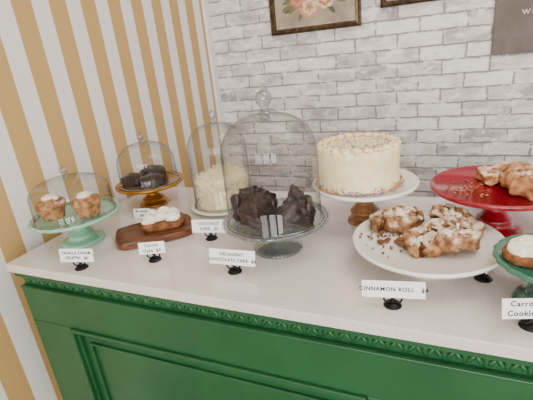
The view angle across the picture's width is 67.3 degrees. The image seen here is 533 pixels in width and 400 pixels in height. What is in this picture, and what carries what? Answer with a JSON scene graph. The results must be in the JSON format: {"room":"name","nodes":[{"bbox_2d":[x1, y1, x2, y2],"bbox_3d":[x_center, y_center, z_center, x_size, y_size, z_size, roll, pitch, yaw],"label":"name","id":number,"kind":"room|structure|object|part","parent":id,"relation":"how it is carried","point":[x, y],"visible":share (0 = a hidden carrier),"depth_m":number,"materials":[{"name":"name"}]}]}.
{"room":"cafe","nodes":[
{"label":"cafe","id":0,"kind":"room"},
{"bbox_2d":[0,0,224,399],"bbox_3d":[-1.223,0.054,0.352,0.100,2.800,4.840,3,22,23],"label":"wall","id":1,"kind":"structure","parent":0,"point":[82,82],"depth_m":1.46,"materials":[{"name":"multicoloured paint"}]},
{"bbox_2d":[201,0,230,167],"bbox_3d":[-0.304,-0.776,2.286,0.018,2.800,0.050,3,22,23],"label":"trim","id":2,"kind":"structure","parent":1,"relation":"attached to","point":[204,3],"depth_m":2.31,"materials":[{"name":"white paint"}]},
{"bbox_2d":[208,0,532,197],"bbox_3d":[1.470,-0.715,1.615,3.810,2.800,0.100,3,22,23],"label":"wall","id":3,"kind":"structure","parent":0,"point":[426,75],"depth_m":2.03,"materials":[{"name":"brick"}]},
{"bbox_2d":[268,0,361,35],"bbox_3d":[0.224,-1.035,1.954,0.464,0.390,0.028,3,22,23],"label":"floral painting","id":4,"kind":"object","parent":3,"relation":"attached to","point":[286,16],"visible":1,"depth_m":2.00,"materials":[{"name":"multicoloured paper"}]},
{"bbox_2d":[380,0,437,7],"bbox_3d":[0.671,-1.052,1.749,0.335,0.345,0.028,3,22,23],"label":"framed print","id":5,"kind":"object","parent":3,"relation":"attached to","point":[383,3],"visible":1,"depth_m":1.83,"materials":[{"name":"beige wood"}]},
{"bbox_2d":[491,0,532,54],"bbox_3d":[1.193,-0.879,1.596,0.480,0.525,0.020,3,22,23],"label":"wall sign","id":6,"kind":"object","parent":3,"relation":"attached to","point":[513,19],"visible":1,"depth_m":1.71,"materials":[{"name":"beige"}]},
{"bbox_3d":[0.702,1.488,0.053,4.010,0.050,4.940,3,22,23],"label":"floor","id":7,"kind":"structure","parent":0,"visible":0},
{"bbox_2d":[6,187,532,399],"bbox_3d":[0.634,0.565,1.098,2.630,0.950,0.680,3,22,23],"label":"cabinet","id":8,"kind":"object","parent":7,"relation":"on","point":[301,325],"depth_m":0.95,"materials":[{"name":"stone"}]},
{"bbox_2d":[28,197,120,248],"bbox_3d":[-0.578,0.081,1.238,0.263,0.096,0.263,3,22,23],"label":"cake stand","id":9,"kind":"object","parent":8,"relation":"on","point":[81,236],"visible":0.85,"depth_m":1.20,"materials":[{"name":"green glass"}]},
{"bbox_2d":[35,194,66,220],"bbox_3d":[-0.644,0.018,1.200,0.087,0.073,0.085,3,22,23],"label":"cruffin","id":10,"kind":"object","parent":9,"relation":"on","point":[51,207],"visible":1,"depth_m":1.18,"materials":[{"name":"beige food"}]},
{"bbox_2d":[27,167,116,229],"bbox_3d":[-0.590,-0.029,1.196,0.240,0.153,0.240,3,22,23],"label":"glass cloche","id":11,"kind":"object","parent":9,"relation":"on","point":[60,167],"visible":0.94,"depth_m":1.20,"materials":[{"name":"clear glass"}]},
{"bbox_2d":[71,191,101,218],"bbox_3d":[-0.534,0.010,1.189,0.085,0.073,0.087,10,26,37],"label":"cruffin","id":12,"kind":"object","parent":9,"relation":"on","point":[86,204],"visible":1,"depth_m":1.17,"materials":[{"name":"beige food"}]},
{"bbox_2d":[59,249,93,270],"bbox_3d":[-0.502,0.156,1.071,0.100,0.059,0.036,-2,21,12],"label":"price tag","id":13,"kind":"object","parent":8,"relation":"on","point":[79,256],"visible":1,"depth_m":1.06,"materials":[{"name":"white paper"}]},
{"bbox_2d":[133,208,149,217],"bbox_3d":[-0.430,0.045,1.381,0.060,0.032,0.008,-2,21,10],"label":"price tag","id":14,"kind":"object","parent":8,"relation":"on","point":[138,213],"visible":1,"depth_m":1.38,"materials":[{"name":"white paper"}]},
{"bbox_2d":[115,171,183,208],"bbox_3d":[-0.427,-0.030,1.498,0.250,0.090,0.250,3,22,23],"label":"cake stand","id":15,"kind":"object","parent":8,"relation":"on","point":[154,198],"visible":0.71,"depth_m":1.47,"materials":[{"name":"gold metal"}]},
{"bbox_2d":[121,172,144,186],"bbox_3d":[-0.493,-0.079,1.477,0.087,0.041,0.074,-4,21,7],"label":"brownie","id":16,"kind":"object","parent":15,"relation":"on","point":[131,179],"visible":0.86,"depth_m":1.45,"materials":[{"name":"brown food"}]},
{"bbox_2d":[116,134,179,191],"bbox_3d":[-0.441,-0.154,1.451,0.220,0.188,0.220,3,22,23],"label":"glass cloche","id":17,"kind":"object","parent":15,"relation":"on","point":[143,134],"visible":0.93,"depth_m":1.44,"materials":[{"name":"clear glass"}]},
{"bbox_3d":[-0.431,-0.066,1.485,0.250,0.013,0.250,3,22,23],"label":"plate","id":18,"kind":"part","parent":15,"relation":"part of","materials":[{"name":"gold metal"}]},
{"bbox_2d":[139,173,165,188],"bbox_3d":[-0.408,-0.072,1.432,0.089,0.042,0.075,5,23,28],"label":"brownie","id":19,"kind":"object","parent":15,"relation":"on","point":[149,181],"visible":1,"depth_m":1.41,"materials":[{"name":"brown food"}]},
{"bbox_2d":[140,164,165,175],"bbox_3d":[-0.432,-0.110,1.528,0.092,0.050,0.073,0,21,15],"label":"brownie","id":20,"kind":"object","parent":15,"relation":"on","point":[157,168],"visible":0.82,"depth_m":1.50,"materials":[{"name":"brown food"}]},
{"bbox_2d":[138,241,164,262],"bbox_3d":[-0.303,0.136,1.071,0.070,0.055,0.036,-5,21,2],"label":"price tag","id":21,"kind":"object","parent":8,"relation":"on","point":[158,247],"visible":1,"depth_m":1.06,"materials":[{"name":"white paper"}]},
{"bbox_2d":[115,214,191,249],"bbox_3d":[-0.343,0.096,1.236,0.234,0.022,0.154,-13,22,-17],"label":"wooden serving board","id":22,"kind":"object","parent":8,"relation":"on","point":[127,237],"visible":0.73,"depth_m":1.19,"materials":[{"name":"brown wood"}]},
{"bbox_2d":[141,205,184,231],"bbox_3d":[-0.323,0.050,1.241,0.128,0.056,0.101,-8,21,-5],"label":"cake","id":23,"kind":"object","parent":22,"relation":"on","point":[165,218],"visible":1,"depth_m":1.21,"materials":[{"name":"beige food"}]},
{"bbox_2d":[191,220,226,240],"bbox_3d":[-0.163,0.084,1.160,0.105,0.061,0.036,-1,21,13],"label":"price tag","id":24,"kind":"object","parent":8,"relation":"on","point":[198,226],"visible":1,"depth_m":1.15,"materials":[{"name":"white paper"}]},
{"bbox_2d":[191,198,234,215],"bbox_3d":[-0.146,0.013,1.405,0.236,0.018,0.236,3,22,23],"label":"cake plate","id":25,"kind":"object","parent":8,"relation":"on","point":[198,205],"visible":0.23,"depth_m":1.34,"materials":[{"name":"white ceramic"}]},
{"bbox_2d":[187,112,250,212],"bbox_3d":[-0.163,-0.144,1.346,0.212,0.319,0.212,3,22,23],"label":"glass cloche","id":26,"kind":"object","parent":25,"relation":"on","point":[215,112],"visible":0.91,"depth_m":1.33,"materials":[{"name":"clear glass"}]},
{"bbox_2d":[194,164,247,211],"bbox_3d":[-0.150,-0.049,1.382,0.188,0.131,0.184,3,22,23],"label":"cake","id":27,"kind":"object","parent":25,"relation":"on","point":[210,184],"visible":0.92,"depth_m":1.32,"materials":[{"name":"beige food"}]},
{"bbox_3d":[0.300,0.688,0.917,1.818,0.595,0.024,3,22,23],"label":"panel moulding","id":28,"kind":"part","parent":8,"relation":"part of","materials":[{"name":"green paint"}]},
{"bbox_2d":[209,248,255,274],"bbox_3d":[-0.080,0.147,0.971,0.124,0.061,0.036,1,22,19],"label":"price tag","id":29,"kind":"object","parent":8,"relation":"on","point":[240,258],"visible":1,"depth_m":0.96,"materials":[{"name":"white paper"}]},
{"bbox_2d":[223,197,328,257],"bbox_3d":[0.027,0.084,1.062,0.281,0.092,0.281,3,22,23],"label":"cake stand","id":30,"kind":"object","parent":8,"relation":"on","point":[277,236],"visible":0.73,"depth_m":0.96,"materials":[{"name":"clear glass"}]},
{"bbox_2d":[231,183,278,231],"bbox_3d":[-0.018,0.005,1.020,0.110,0.104,0.117,-16,23,-25],"label":"cake slice","id":31,"kind":"object","parent":30,"relation":"on","point":[255,208],"visible":1,"depth_m":1.01,"materials":[{"name":"brown food"}]},
{"bbox_2d":[220,90,323,239],"bbox_3d":[0.007,-0.107,0.990,0.254,0.330,0.254,3,22,23],"label":"glass cloche","id":32,"kind":"object","parent":30,"relation":"on","point":[263,113],"visible":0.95,"depth_m":0.97,"materials":[{"name":"clear glass"}]},
{"bbox_3d":[-0.007,-0.233,0.942,0.039,0.060,0.039,3,22,23],"label":"knob","id":33,"kind":"part","parent":32,"relation":"part of","materials":[{"name":"clear glass"}]},
{"bbox_2d":[274,187,315,228],"bbox_3d":[0.078,0.010,0.995,0.102,0.094,0.094,0,22,17],"label":"cake slice","id":34,"kind":"object","parent":30,"relation":"on","point":[297,210],"visible":1,"depth_m":0.97,"materials":[{"name":"brown food"}]},
{"bbox_3d":[0.511,0.716,0.839,2.586,0.875,0.014,3,22,23],"label":"frame","id":35,"kind":"part","parent":8,"relation":"part of","materials":[{"name":"green paint"}]},
{"bbox_2d":[313,169,419,226],"bbox_3d":[0.285,0.001,1.160,0.294,0.125,0.294,3,22,23],"label":"cake stand","id":36,"kind":"object","parent":8,"relation":"on","point":[364,205],"visible":0.43,"depth_m":1.09,"materials":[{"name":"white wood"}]},
{"bbox_2d":[314,131,404,196],"bbox_3d":[0.257,-0.110,1.123,0.254,0.127,0.252,13,28,41],"label":"birthday cake","id":37,"kind":"object","parent":36,"relation":"on","point":[356,164],"visible":1,"depth_m":1.04,"materials":[{"name":"white food"}]},
{"bbox_3d":[0.279,-0.051,1.141,0.294,0.013,0.294,3,22,23],"label":"plate","id":38,"kind":"part","parent":36,"relation":"part of","materials":[{"name":"white ceramic"}]},
{"bbox_2d":[359,280,427,309],"bbox_3d":[0.248,0.183,0.787,0.128,0.057,0.036,-1,21,14],"label":"price tag","id":39,"kind":"object","parent":8,"relation":"on","point":[370,288],"visible":1,"depth_m":0.78,"materials":[{"name":"white paper"}]},
{"bbox_2d":[353,210,504,278],"bbox_3d":[0.366,0.114,0.923,0.326,0.065,0.326,3,22,23],"label":"cake stand","id":40,"kind":"object","parent":8,"relation":"on","point":[463,265],"visible":0.39,"depth_m":0.83,"materials":[{"name":"white ceramic"}]},
{"bbox_2d":[359,230,401,257],"bbox_3d":[0.275,0.088,0.923,0.111,0.012,0.129,-16,23,-25],"label":"crumbs","id":41,"kind":"object","parent":40,"relation":"on","point":[380,241],"visible":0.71,"depth_m":0.91,"materials":[{"name":"brown food"}]},
{"bbox_2d":[368,202,428,233],"bbox_3d":[0.321,0.040,0.980,0.142,0.051,0.103,-4,21,7],"label":"cinnamon roll","id":42,"kind":"object","parent":40,"relation":"on","point":[397,218],"visible":0.97,"depth_m":0.95,"materials":[{"name":"food"}]},
{"bbox_2d":[400,214,482,258],"bbox_3d":[0.369,0.076,0.852,0.160,0.065,0.108,-4,21,7],"label":"cinnamon roll","id":43,"kind":"object","parent":40,"relation":"on","point":[437,235],"visible":1,"depth_m":0.84,"materials":[{"name":"brown food"}]},
{"bbox_2d":[430,204,483,233],"bbox_3d":[0.434,0.044,0.933,0.105,0.055,0.122,-10,21,-11],"label":"cinnamon roll","id":44,"kind":"object","parent":40,"relation":"on","point":[457,213],"visible":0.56,"depth_m":0.92,"materials":[{"name":"food"}]},
{"bbox_2d":[430,165,532,237],"bbox_3d":[0.590,0.015,1.034,0.316,0.126,0.316,3,22,23],"label":"cake stand","id":45,"kind":"object","parent":8,"relation":"on","point":[495,206],"visible":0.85,"depth_m":1.01,"materials":[{"name":"red ceramic"}]},
{"bbox_2d":[447,177,488,196],"bbox_3d":[0.516,-0.035,1.025,0.096,0.005,0.142,3,22,23],"label":"crumbs","id":46,"kind":"object","parent":45,"relation":"on","point":[467,180],"visible":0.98,"depth_m":1.02,"materials":[{"name":"brown food"}]},
{"bbox_3d":[0.585,-0.036,1.014,0.316,0.015,0.316,3,22,23],"label":"plate","id":47,"kind":"part","parent":45,"relation":"part of","materials":[{"name":"red ceramic"}]},
{"bbox_2d":[477,158,532,186],"bbox_3d":[0.621,-0.077,1.041,0.143,0.050,0.104,-10,21,-9],"label":"bun","id":48,"kind":"object","parent":45,"relation":"on","point":[490,176],"visible":0.54,"depth_m":1.03,"materials":[{"name":"brown food"}]},
{"bbox_2d":[498,165,532,200],"bbox_3d":[0.624,-0.047,0.938,0.113,0.066,0.144,-20,24,-32],"label":"bun","id":49,"kind":"object","parent":45,"relation":"on","point":[517,180],"visible":1,"depth_m":0.92,"materials":[{"name":"brown food"}]},
{"bbox_2d":[474,272,492,282],"bbox_3d":[0.458,0.147,0.841,0.036,0.044,0.040,-8,21,-5],"label":"price tag","id":50,"kind":"object","parent":8,"relation":"on","point":[484,277],"visible":0.52,"depth_m":0.84,"materials":[{"name":"black"}]},
{"bbox_2d":[492,233,532,297],"bbox_3d":[0.528,0.148,0.738,0.202,0.099,0.202,3,22,23],"label":"cake stand","id":51,"kind":"object","parent":8,"relation":"on","point":[525,290],"visible":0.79,"depth_m":0.75,"materials":[{"name":"green ceramic"}]},
{"bbox_2d":[502,235,532,268],"bbox_3d":[0.483,0.090,0.731,0.088,0.034,0.088,-19,24,-31],"label":"cookie","id":52,"kind":"object","parent":51,"relation":"on","point":[518,250],"visible":1,"depth_m":0.72,"materials":[{"name":"beige food"}]},
{"bbox_2d":[502,298,532,332],"bbox_3d":[0.460,0.194,0.692,0.105,0.060,0.036,-3,21,8],"label":"price tag","id":53,"kind":"object","parent":8,"relation":"on","point":[512,308],"visible":1,"depth_m":0.69,"materials":[{"name":"white paper"}]}
]}

